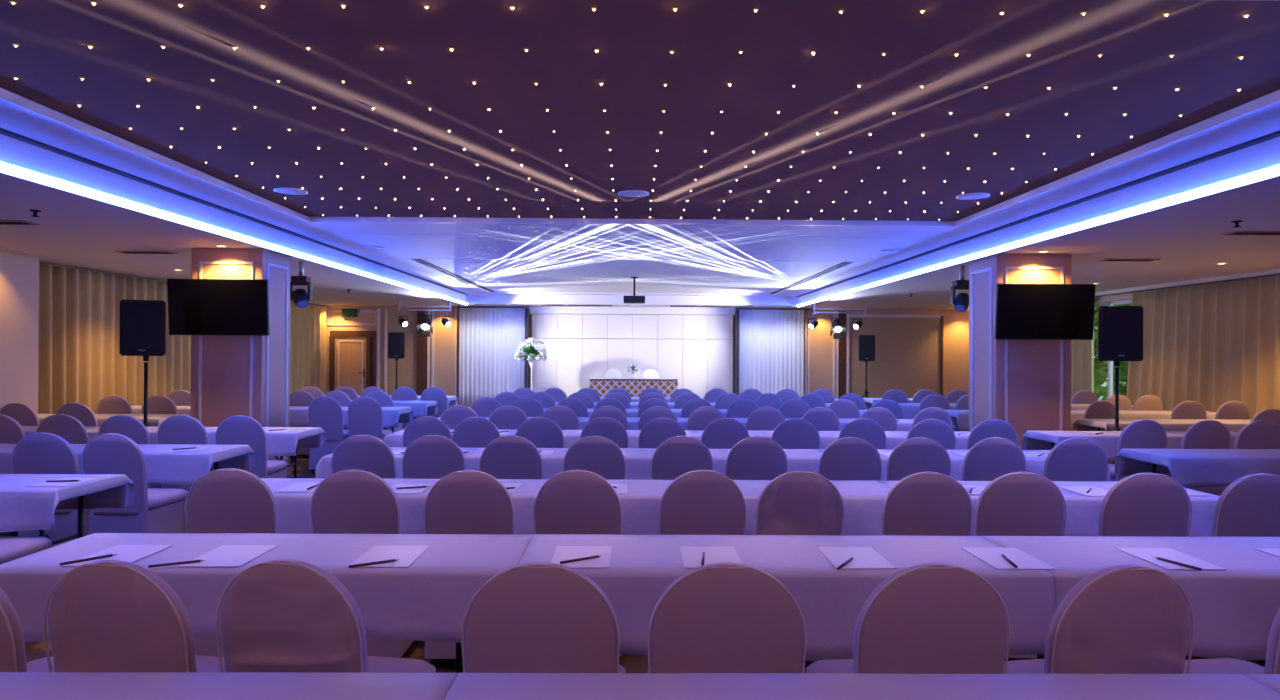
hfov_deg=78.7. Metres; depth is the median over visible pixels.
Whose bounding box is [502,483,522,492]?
paper sheet
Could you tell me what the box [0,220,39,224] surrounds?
ceiling vent
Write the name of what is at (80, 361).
curtain
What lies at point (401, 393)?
covered chair
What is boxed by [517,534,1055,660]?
tablecloth
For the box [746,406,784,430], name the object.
covered chair
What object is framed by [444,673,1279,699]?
tablecloth
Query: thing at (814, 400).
covered chair
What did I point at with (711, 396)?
covered chair
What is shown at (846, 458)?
covered chair
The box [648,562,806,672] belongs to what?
covered chair
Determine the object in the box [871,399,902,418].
covered chair
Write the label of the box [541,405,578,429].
covered chair
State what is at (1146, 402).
covered chair
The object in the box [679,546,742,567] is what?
paper sheet
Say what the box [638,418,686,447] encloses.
covered chair
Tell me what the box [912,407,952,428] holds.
covered chair
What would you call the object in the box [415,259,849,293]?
trim
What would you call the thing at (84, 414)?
covered chair
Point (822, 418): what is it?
covered chair
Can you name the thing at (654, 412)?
covered chair
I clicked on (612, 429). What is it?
covered chair
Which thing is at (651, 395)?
covered chair
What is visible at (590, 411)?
tablecloth
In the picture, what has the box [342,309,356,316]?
exit sign
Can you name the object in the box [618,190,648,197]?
ceiling speaker
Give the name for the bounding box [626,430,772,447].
tablecloth
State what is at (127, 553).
paper sheet
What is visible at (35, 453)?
covered chair
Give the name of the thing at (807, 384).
trim
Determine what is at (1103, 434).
paper sheet
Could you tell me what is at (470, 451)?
paper sheet
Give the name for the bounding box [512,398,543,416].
covered chair
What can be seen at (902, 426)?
tablecloth
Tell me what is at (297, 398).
covered chair
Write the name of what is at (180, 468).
tablecloth
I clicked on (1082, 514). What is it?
tablecloth
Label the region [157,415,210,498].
covered chair
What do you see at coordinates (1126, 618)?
covered chair
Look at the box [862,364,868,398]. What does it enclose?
speaker stand
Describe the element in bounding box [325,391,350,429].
covered chair
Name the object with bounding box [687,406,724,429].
covered chair
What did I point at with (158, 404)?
covered chair
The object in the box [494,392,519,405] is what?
covered chair
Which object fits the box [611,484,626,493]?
paper sheet
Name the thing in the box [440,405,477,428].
covered chair
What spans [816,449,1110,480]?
tablecloth
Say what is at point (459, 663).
folding table
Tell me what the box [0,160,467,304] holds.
led strip
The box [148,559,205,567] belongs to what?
pen
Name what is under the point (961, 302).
light
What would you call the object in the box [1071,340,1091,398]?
curtain
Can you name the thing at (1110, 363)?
window
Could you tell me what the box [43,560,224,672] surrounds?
covered chair
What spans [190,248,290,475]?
column
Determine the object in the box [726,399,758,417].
covered chair
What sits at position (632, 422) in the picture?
tablecloth
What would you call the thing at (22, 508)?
tablecloth
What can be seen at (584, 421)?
tablecloth
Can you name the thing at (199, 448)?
paper sheet
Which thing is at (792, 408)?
covered chair
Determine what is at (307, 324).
curtain
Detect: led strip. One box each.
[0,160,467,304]
[797,163,1279,306]
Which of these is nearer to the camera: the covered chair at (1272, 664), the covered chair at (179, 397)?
the covered chair at (1272, 664)
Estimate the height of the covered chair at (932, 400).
0.950 m
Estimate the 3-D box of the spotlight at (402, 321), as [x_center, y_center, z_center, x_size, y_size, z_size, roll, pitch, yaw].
[-5.216,-0.676,17.169,0.264,0.366,0.154,0,0,44]
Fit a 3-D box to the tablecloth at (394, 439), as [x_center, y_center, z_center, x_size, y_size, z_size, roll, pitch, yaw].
[-1.395,0.882,7.285,1.829,0.229,0.681,0,0,-1]
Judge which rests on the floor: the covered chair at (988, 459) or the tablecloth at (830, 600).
the covered chair at (988, 459)
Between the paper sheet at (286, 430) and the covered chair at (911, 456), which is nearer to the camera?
the covered chair at (911, 456)
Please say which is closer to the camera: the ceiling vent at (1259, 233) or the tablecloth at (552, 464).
the tablecloth at (552, 464)
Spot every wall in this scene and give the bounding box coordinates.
[326,306,968,404]
[1092,292,1131,392]
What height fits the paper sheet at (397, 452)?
0.002 m
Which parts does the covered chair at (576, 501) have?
backrest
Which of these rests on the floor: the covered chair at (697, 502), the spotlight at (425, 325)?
the covered chair at (697, 502)
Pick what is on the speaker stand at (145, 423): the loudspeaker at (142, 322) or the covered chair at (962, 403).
the loudspeaker at (142, 322)
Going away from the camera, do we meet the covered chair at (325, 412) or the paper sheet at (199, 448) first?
the paper sheet at (199, 448)
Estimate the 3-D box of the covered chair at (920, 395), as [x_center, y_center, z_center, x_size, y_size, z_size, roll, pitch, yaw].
[4.463,1.093,12.482,0.418,0.950,0.566,0,0,-3]
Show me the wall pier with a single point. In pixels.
(19, 273)
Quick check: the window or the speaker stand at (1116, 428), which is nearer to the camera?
the speaker stand at (1116, 428)
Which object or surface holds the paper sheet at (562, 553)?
on the tablecloth at (830, 600)
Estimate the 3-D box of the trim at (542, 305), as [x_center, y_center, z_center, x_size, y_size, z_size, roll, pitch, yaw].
[-0.076,-1.075,18.924,4.600,0.040,0.040,0,0,-1]
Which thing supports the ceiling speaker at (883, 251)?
attached to the ceiling at (403, 243)
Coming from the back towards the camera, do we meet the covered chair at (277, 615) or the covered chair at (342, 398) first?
the covered chair at (342, 398)
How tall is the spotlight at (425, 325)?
0.566 m
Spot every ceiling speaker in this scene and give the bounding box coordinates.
[273,187,307,194]
[365,246,383,248]
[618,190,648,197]
[880,250,898,252]
[956,193,989,199]
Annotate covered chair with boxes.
[0,403,39,425]
[0,414,24,443]
[0,536,51,563]
[0,588,53,671]
[12,432,88,547]
[36,414,88,443]
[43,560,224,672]
[55,403,97,425]
[81,433,187,534]
[96,395,132,413]
[98,415,160,487]
[141,395,177,413]
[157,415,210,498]
[167,390,189,405]
[184,468,277,655]
[215,415,286,477]
[216,559,435,672]
[289,390,313,457]
[301,386,323,398]
[308,396,348,473]
[310,469,412,657]
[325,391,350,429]
[331,434,395,478]
[334,386,357,399]
[347,396,391,440]
[360,387,382,396]
[366,391,402,431]
[391,387,417,429]
[402,416,451,446]
[402,435,465,478]
[420,387,447,417]
[423,470,513,667]
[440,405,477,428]
[452,417,500,447]
[461,562,625,672]
[470,397,501,416]
[479,435,542,478]
[489,405,526,429]
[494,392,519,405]
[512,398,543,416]
[513,387,534,398]
[515,417,563,447]
[529,392,555,407]
[533,469,621,656]
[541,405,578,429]
[544,388,566,401]
[557,398,587,416]
[563,435,625,479]
[568,392,594,408]
[578,388,600,401]
[580,417,628,447]
[588,406,627,429]
[593,398,626,417]
[603,392,630,408]
[605,369,621,377]
[607,388,631,401]
[638,392,666,408]
[638,398,670,417]
[638,406,677,429]
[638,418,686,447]
[639,388,664,399]
[642,369,658,377]
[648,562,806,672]
[651,436,712,479]
[658,470,745,534]
[670,388,692,401]
[674,393,700,408]
[681,398,712,417]
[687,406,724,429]
[701,418,749,448]
[704,388,726,402]
[714,393,741,408]
[725,436,787,479]
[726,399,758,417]
[739,389,761,401]
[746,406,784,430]
[755,393,782,408]
[755,470,843,535]
[771,418,819,448]
[776,389,799,402]
[779,399,810,417]
[799,393,825,408]
[802,407,839,430]
[806,562,1009,673]
[813,389,834,402]
[818,437,881,480]
[828,399,859,418]
[838,393,865,409]
[838,418,886,448]
[859,407,897,430]
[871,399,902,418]
[881,389,907,402]
[881,471,972,535]
[886,437,950,480]
[906,419,955,449]
[912,389,935,402]
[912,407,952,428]
[919,394,949,411]
[946,389,967,402]
[953,394,968,430]
[962,437,1026,480]
[967,419,1017,449]
[974,471,1066,658]
[1003,564,1194,673]
[1044,437,1108,480]
[1071,390,1097,430]
[1084,400,1114,463]
[1098,472,1191,536]
[1106,395,1131,409]
[1107,420,1167,480]
[1133,395,1162,410]
[1164,420,1231,495]
[1171,401,1206,418]
[1183,608,1279,673]
[1211,473,1279,659]
[1215,401,1249,419]
[1225,420,1279,488]
[1250,409,1279,425]
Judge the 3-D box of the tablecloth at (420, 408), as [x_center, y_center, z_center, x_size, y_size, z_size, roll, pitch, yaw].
[-3.990,0.883,11.636,1.814,0.230,0.686,0,0,-1]
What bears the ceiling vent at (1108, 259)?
in the ceiling at (74, 230)
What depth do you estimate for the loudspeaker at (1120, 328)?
8.04 m
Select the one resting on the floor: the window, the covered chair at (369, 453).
the covered chair at (369, 453)
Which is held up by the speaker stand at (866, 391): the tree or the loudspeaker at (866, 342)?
the loudspeaker at (866, 342)
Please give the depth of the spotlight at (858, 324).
17.22 m
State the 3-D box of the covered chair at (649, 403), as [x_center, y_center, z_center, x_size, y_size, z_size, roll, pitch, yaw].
[0.174,1.060,9.702,0.418,0.950,0.566,0,0,-1]
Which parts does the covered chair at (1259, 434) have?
backrest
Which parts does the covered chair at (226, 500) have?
backrest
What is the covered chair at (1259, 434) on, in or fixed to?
on the floor
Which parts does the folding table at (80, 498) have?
leg, leg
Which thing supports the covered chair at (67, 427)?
on the floor
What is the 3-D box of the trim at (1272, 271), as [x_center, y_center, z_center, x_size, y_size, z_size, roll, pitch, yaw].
[8.367,-1.028,13.435,0.060,0.061,12.700,0,0,-1]
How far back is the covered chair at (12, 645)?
2.02 m
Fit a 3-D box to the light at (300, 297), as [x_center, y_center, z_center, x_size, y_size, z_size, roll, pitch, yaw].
[-4.372,-0.840,10.061,0.260,0.598,0.239,0,0,-1]
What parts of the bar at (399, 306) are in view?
rail, rail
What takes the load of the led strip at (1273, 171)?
attached to the ceiling at (74, 230)
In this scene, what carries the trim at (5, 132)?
attached to the ceiling at (74, 230)
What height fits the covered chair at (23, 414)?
0.950 m
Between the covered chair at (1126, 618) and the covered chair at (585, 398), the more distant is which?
the covered chair at (585, 398)
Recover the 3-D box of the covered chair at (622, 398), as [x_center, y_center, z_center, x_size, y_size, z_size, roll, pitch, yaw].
[-0.353,1.062,11.051,0.418,0.950,0.566,0,0,-3]
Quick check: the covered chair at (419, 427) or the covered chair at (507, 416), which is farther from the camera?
the covered chair at (507, 416)
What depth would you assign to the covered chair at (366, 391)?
12.12 m
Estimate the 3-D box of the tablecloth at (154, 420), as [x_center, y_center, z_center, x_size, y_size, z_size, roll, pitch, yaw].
[-6.165,0.862,8.840,1.819,0.230,0.699,0,0,-1]
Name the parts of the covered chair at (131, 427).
backrest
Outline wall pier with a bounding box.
[0,250,38,413]
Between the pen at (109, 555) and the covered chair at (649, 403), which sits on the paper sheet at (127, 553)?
the pen at (109, 555)
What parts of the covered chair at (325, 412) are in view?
backrest, seat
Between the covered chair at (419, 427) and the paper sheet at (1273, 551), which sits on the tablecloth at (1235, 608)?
the paper sheet at (1273, 551)
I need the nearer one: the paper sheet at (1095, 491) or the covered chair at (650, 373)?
the paper sheet at (1095, 491)
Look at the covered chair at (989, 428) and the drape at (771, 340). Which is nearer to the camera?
the covered chair at (989, 428)
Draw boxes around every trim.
[0,88,1279,227]
[0,128,1279,296]
[326,305,965,311]
[327,308,943,398]
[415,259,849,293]
[525,308,738,395]
[529,306,735,314]
[542,305,731,306]
[966,268,1279,311]
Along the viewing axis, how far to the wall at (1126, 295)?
14.51 m
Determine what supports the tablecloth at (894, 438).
on the folding table
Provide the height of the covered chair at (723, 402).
0.950 m
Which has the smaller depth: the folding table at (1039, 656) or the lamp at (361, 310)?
the folding table at (1039, 656)
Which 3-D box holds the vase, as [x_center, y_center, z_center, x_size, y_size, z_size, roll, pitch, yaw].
[-0.166,0.610,18.097,0.180,0.100,0.177,0,0,-1]
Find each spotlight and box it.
[398,311,408,327]
[416,311,432,336]
[441,311,451,327]
[808,313,817,329]
[830,314,846,338]
[853,314,862,329]
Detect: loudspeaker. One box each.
[119,300,165,360]
[388,332,404,360]
[859,335,874,363]
[1098,306,1142,365]
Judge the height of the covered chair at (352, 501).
0.950 m
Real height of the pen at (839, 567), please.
0.010 m
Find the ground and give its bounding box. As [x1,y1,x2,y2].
[1098,381,1125,399]
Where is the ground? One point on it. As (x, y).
(1104, 384)
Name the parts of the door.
moulding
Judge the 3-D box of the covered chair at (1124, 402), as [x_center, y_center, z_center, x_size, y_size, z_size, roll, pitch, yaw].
[6.668,1.101,11.159,0.418,0.950,0.566,0,0,-3]
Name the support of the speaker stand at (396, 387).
on the floor
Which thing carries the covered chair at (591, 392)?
on the floor
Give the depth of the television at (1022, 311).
8.74 m
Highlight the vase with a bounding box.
[629,374,636,378]
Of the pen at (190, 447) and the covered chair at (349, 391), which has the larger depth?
the covered chair at (349, 391)
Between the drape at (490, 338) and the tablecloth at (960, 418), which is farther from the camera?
the drape at (490, 338)
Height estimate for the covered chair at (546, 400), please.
0.950 m
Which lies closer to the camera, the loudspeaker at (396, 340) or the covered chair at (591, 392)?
the covered chair at (591, 392)
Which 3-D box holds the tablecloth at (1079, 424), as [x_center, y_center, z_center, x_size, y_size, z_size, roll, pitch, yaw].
[6.018,0.929,8.922,1.785,0.230,0.687,0,0,-1]
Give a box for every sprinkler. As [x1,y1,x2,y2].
[29,210,40,216]
[1231,220,1242,227]
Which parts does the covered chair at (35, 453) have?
backrest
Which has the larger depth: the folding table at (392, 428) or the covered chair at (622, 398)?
the covered chair at (622, 398)
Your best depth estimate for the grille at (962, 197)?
7.01 m
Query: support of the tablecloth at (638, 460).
on the folding table
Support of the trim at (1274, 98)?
attached to the ceiling at (74, 230)
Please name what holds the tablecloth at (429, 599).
on the folding table at (459, 663)
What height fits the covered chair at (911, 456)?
0.950 m
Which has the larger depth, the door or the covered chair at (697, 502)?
the door
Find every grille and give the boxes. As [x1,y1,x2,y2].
[276,189,304,194]
[620,192,646,196]
[959,195,986,199]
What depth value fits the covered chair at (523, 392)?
12.09 m
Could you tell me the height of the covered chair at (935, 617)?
0.950 m
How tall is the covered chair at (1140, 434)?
0.950 m
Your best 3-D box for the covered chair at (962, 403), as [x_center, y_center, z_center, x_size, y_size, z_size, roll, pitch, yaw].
[4.617,1.089,11.158,0.418,0.950,0.566,0,0,-1]
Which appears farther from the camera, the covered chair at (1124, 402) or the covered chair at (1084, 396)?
the covered chair at (1084, 396)
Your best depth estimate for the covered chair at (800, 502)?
3.67 m
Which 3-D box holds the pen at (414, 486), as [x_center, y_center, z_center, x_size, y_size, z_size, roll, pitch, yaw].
[-1.239,0.749,4.252,0.172,0.010,0.010,0,0,-22]
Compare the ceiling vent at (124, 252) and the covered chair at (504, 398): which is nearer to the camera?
the ceiling vent at (124, 252)
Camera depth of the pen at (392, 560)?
2.72 m
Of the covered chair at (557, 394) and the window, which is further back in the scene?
the window
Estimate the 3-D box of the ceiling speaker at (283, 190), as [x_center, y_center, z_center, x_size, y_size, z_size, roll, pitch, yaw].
[-3.109,-1.411,6.945,0.280,0.014,0.280,0,0,-1]
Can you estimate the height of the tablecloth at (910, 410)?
0.230 m
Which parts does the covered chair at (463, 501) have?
leg, backrest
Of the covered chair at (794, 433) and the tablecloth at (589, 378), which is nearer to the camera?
the covered chair at (794, 433)
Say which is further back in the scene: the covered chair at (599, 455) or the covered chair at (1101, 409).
the covered chair at (1101, 409)
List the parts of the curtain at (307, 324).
rail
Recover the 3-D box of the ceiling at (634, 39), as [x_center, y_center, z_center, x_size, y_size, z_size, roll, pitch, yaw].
[-0.043,-1.638,5.391,6.940,0.463,5.870,0,0,-1]
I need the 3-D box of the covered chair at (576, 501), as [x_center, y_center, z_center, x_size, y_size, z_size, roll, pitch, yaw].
[-0.287,1.037,3.912,0.418,0.950,0.566,0,0,2]
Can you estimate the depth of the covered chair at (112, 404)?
9.43 m
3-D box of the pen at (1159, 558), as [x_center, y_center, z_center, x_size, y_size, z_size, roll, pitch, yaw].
[1.919,0.761,2.788,0.010,0.010,0.172,0,0,-19]
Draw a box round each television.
[167,279,269,335]
[994,283,1095,339]
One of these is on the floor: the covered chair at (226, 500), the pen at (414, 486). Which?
the covered chair at (226, 500)
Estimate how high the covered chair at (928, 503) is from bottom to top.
0.950 m
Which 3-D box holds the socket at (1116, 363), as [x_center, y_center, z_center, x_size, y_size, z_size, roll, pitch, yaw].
[5.014,0.142,8.198,0.052,0.057,0.051,0,0,19]
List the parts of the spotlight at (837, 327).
barn door, barn door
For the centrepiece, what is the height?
0.374 m
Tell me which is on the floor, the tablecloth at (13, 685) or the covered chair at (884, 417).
the covered chair at (884, 417)
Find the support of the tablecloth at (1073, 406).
on the folding table
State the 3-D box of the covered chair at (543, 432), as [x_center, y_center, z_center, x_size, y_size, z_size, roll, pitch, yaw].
[-0.862,1.044,6.895,0.418,0.950,0.566,0,0,0]
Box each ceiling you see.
[0,0,1279,220]
[0,0,1279,308]
[0,88,1279,295]
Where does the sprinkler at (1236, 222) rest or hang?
attached to the ceiling at (74, 230)
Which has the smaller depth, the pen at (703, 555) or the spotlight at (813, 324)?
the pen at (703, 555)
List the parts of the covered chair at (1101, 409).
backrest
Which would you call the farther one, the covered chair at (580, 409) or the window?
the window
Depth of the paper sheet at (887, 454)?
5.85 m
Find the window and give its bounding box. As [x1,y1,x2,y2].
[1094,299,1131,397]
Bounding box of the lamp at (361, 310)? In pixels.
[360,309,372,312]
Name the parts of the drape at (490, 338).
rail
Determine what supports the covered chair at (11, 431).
on the floor
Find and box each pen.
[46,480,80,481]
[60,554,116,565]
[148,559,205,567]
[172,447,197,449]
[349,559,398,567]
[396,486,428,488]
[560,555,601,563]
[701,552,704,565]
[837,557,852,569]
[1001,554,1016,567]
[1154,557,1201,570]
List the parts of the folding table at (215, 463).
leg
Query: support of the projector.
hanging from the ceiling at (403, 243)
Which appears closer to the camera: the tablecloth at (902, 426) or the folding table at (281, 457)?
the folding table at (281, 457)
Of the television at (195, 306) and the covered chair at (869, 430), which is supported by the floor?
the covered chair at (869, 430)
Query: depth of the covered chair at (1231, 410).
9.54 m
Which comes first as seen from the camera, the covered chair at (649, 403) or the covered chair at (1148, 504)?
the covered chair at (1148, 504)
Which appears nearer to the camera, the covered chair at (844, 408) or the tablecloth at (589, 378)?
the covered chair at (844, 408)
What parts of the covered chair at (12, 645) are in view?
backrest, seat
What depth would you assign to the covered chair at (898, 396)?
12.19 m
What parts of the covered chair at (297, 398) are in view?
backrest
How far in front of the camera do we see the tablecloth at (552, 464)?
5.55 m
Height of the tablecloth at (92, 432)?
0.230 m
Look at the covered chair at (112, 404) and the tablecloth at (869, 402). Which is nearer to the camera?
the covered chair at (112, 404)
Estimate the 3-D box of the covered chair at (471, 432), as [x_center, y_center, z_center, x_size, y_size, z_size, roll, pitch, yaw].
[-1.384,1.041,6.854,0.418,0.950,0.566,0,0,1]
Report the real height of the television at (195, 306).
0.626 m
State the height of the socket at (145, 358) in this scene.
0.057 m
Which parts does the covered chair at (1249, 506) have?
backrest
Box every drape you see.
[459,306,524,405]
[739,308,803,396]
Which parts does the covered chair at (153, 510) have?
backrest, seat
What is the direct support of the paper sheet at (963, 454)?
on the tablecloth at (1034, 464)
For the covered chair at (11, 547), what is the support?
on the floor
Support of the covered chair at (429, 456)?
on the floor
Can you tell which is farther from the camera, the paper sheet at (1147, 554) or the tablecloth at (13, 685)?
the paper sheet at (1147, 554)
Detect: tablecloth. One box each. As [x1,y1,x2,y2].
[0,444,254,485]
[0,474,133,531]
[0,533,532,642]
[0,672,456,699]
[22,426,99,440]
[37,414,188,426]
[97,427,324,456]
[131,406,189,415]
[261,478,548,534]
[289,406,412,427]
[315,447,568,478]
[351,400,438,416]
[358,395,457,407]
[383,429,581,447]
[438,417,589,429]
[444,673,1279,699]
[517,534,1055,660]
[543,408,592,416]
[589,378,676,378]
[607,480,890,535]
[620,448,821,479]
[626,409,726,417]
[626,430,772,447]
[627,418,747,429]
[630,402,714,408]
[631,397,703,401]
[785,418,913,430]
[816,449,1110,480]
[818,431,970,449]
[863,398,911,408]
[875,480,1219,536]
[898,403,955,418]
[945,410,1084,430]
[981,536,1279,659]
[1022,431,1236,459]
[1071,404,1132,409]
[1073,410,1215,418]
[1073,419,1249,431]
[1114,449,1279,487]
[1243,674,1279,692]
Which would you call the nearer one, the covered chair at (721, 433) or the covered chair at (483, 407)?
the covered chair at (721, 433)
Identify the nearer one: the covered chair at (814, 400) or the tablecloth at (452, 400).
the covered chair at (814, 400)
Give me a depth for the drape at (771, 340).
19.58 m
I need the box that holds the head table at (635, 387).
[589,379,677,396]
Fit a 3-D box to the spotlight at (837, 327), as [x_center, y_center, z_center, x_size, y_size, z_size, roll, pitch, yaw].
[4.342,-0.524,17.193,0.361,0.566,0.494,0,0,-1]
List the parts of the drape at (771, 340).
rail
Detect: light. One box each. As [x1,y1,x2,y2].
[290,261,312,307]
[951,266,968,311]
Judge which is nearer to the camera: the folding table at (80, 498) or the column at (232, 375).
the folding table at (80, 498)
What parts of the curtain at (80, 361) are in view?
rail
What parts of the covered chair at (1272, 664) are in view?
seat, backrest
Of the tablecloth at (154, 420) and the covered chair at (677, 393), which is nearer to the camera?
the tablecloth at (154, 420)
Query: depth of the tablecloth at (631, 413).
9.90 m
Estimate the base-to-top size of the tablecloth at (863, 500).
0.229 m
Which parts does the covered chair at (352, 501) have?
backrest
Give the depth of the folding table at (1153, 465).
6.22 m
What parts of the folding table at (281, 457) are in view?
leg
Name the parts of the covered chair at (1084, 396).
backrest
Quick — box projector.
[623,277,644,303]
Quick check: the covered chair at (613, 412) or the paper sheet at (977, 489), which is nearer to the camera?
the paper sheet at (977, 489)
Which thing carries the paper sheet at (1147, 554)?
on the tablecloth at (1235, 608)
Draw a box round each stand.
[143,362,148,426]
[395,362,397,388]
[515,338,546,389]
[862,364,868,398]
[1114,367,1119,430]
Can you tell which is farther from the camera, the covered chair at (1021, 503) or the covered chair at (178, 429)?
the covered chair at (178, 429)
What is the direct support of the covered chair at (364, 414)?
on the floor
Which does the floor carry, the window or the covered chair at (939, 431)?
the covered chair at (939, 431)
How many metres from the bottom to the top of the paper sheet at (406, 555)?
0.002 m
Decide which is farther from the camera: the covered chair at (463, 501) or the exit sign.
the exit sign
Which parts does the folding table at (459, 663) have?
leg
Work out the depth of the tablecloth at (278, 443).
7.10 m
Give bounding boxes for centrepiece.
[625,363,639,378]
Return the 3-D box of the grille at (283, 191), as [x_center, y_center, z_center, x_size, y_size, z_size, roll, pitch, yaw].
[-3.109,-1.410,6.945,0.241,0.012,0.241,0,0,-1]
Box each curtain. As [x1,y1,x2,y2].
[38,261,190,413]
[290,300,326,394]
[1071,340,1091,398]
[1126,274,1279,419]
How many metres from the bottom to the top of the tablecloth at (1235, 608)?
0.285 m
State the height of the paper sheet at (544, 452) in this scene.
0.002 m
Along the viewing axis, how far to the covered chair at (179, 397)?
10.76 m
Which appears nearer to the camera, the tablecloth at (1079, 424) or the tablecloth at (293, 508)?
the tablecloth at (293, 508)
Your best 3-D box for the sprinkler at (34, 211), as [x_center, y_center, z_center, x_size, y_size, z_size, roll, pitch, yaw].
[-5.006,-1.127,6.456,0.080,0.056,0.078,0,0,-1]
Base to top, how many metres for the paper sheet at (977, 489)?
0.002 m
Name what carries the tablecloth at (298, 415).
on the folding table at (392, 428)
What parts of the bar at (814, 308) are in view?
rail, rail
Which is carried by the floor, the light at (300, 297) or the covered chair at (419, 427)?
the covered chair at (419, 427)
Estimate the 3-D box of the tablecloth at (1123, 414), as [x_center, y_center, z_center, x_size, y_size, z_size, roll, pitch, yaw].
[6.808,0.938,10.366,1.845,0.230,0.692,0,0,-1]
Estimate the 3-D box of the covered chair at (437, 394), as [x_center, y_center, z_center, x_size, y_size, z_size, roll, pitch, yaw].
[-3.223,1.050,12.394,0.418,0.950,0.566,0,0,-2]
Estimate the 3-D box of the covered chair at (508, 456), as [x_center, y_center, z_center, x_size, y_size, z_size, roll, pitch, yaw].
[-0.863,1.039,5.408,0.418,0.950,0.566,0,0,-1]
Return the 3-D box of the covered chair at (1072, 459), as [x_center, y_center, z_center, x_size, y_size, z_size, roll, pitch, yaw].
[2.922,1.060,5.459,0.418,0.950,0.566,0,0,0]
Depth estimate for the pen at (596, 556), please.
2.79 m
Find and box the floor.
[0,454,1265,672]
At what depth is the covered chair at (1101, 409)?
9.54 m
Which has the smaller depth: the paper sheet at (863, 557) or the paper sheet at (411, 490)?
the paper sheet at (863, 557)
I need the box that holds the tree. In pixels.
[1094,303,1131,400]
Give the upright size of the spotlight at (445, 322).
0.366 m
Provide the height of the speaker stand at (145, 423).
1.383 m
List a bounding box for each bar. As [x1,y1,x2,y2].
[398,299,450,311]
[813,302,866,313]
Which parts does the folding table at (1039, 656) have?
leg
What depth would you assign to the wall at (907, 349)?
19.83 m
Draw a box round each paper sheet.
[26,477,98,486]
[61,545,172,566]
[161,447,209,451]
[178,545,277,566]
[265,429,294,431]
[274,482,320,491]
[347,546,429,567]
[391,484,432,492]
[392,449,405,454]
[462,450,475,455]
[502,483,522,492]
[538,450,554,454]
[551,546,611,567]
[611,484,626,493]
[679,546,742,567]
[817,547,896,568]
[879,452,890,456]
[951,452,966,456]
[961,547,1055,568]
[962,485,984,494]
[1023,452,1047,456]
[1057,486,1107,495]
[1083,432,1119,435]
[1115,548,1226,569]
[1185,489,1212,495]
[1253,548,1279,556]
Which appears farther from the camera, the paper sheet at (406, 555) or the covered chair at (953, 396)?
the covered chair at (953, 396)
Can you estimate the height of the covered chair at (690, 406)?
0.950 m
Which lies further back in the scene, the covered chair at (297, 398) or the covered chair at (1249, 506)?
the covered chair at (297, 398)
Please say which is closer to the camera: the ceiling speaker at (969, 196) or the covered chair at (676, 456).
the covered chair at (676, 456)
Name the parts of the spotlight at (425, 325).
barn door, barn door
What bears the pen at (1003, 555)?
on the paper sheet at (992, 556)
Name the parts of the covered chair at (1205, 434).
backrest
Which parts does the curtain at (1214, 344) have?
rail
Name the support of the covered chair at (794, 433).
on the floor
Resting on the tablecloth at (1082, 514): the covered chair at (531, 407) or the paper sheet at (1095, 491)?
the paper sheet at (1095, 491)
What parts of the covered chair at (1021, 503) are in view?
backrest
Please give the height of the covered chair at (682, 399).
0.950 m
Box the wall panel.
[532,314,732,396]
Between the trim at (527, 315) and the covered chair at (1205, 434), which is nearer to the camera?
the covered chair at (1205, 434)
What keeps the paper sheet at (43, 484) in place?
on the tablecloth at (22, 508)
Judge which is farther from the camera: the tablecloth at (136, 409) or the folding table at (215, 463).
the tablecloth at (136, 409)
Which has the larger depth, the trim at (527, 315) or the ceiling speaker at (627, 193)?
the trim at (527, 315)
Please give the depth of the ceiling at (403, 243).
9.57 m
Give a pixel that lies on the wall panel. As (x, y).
(689, 349)
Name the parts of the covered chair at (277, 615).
backrest, seat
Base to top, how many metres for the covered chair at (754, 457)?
0.950 m
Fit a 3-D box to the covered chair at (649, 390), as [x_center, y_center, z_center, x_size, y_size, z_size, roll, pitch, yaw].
[0.194,1.069,12.416,0.418,0.950,0.566,0,0,1]
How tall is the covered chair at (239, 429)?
0.950 m
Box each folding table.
[10,462,217,535]
[38,495,83,544]
[274,446,296,477]
[291,427,393,462]
[456,541,529,673]
[1037,575,1054,658]
[1152,463,1155,472]
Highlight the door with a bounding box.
[329,331,376,394]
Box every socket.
[143,356,148,360]
[1114,361,1119,365]
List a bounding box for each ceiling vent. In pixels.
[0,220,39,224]
[115,251,178,253]
[1098,258,1159,261]
[1221,231,1279,235]
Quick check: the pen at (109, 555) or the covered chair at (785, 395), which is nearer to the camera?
the pen at (109, 555)
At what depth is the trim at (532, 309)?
19.66 m
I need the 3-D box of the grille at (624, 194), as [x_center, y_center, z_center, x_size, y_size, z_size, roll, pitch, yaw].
[-0.059,-1.393,6.974,0.241,0.012,0.241,0,0,-1]
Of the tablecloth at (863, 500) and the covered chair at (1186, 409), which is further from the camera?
the covered chair at (1186, 409)
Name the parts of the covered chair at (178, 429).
backrest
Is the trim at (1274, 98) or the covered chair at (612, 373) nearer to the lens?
the trim at (1274, 98)
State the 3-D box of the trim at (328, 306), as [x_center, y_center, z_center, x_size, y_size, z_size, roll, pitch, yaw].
[0.291,-1.044,19.762,16.650,0.068,0.090,0,0,-1]
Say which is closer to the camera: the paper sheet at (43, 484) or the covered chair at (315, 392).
the paper sheet at (43, 484)
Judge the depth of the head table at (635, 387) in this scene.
17.78 m
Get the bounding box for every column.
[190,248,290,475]
[969,253,1071,448]

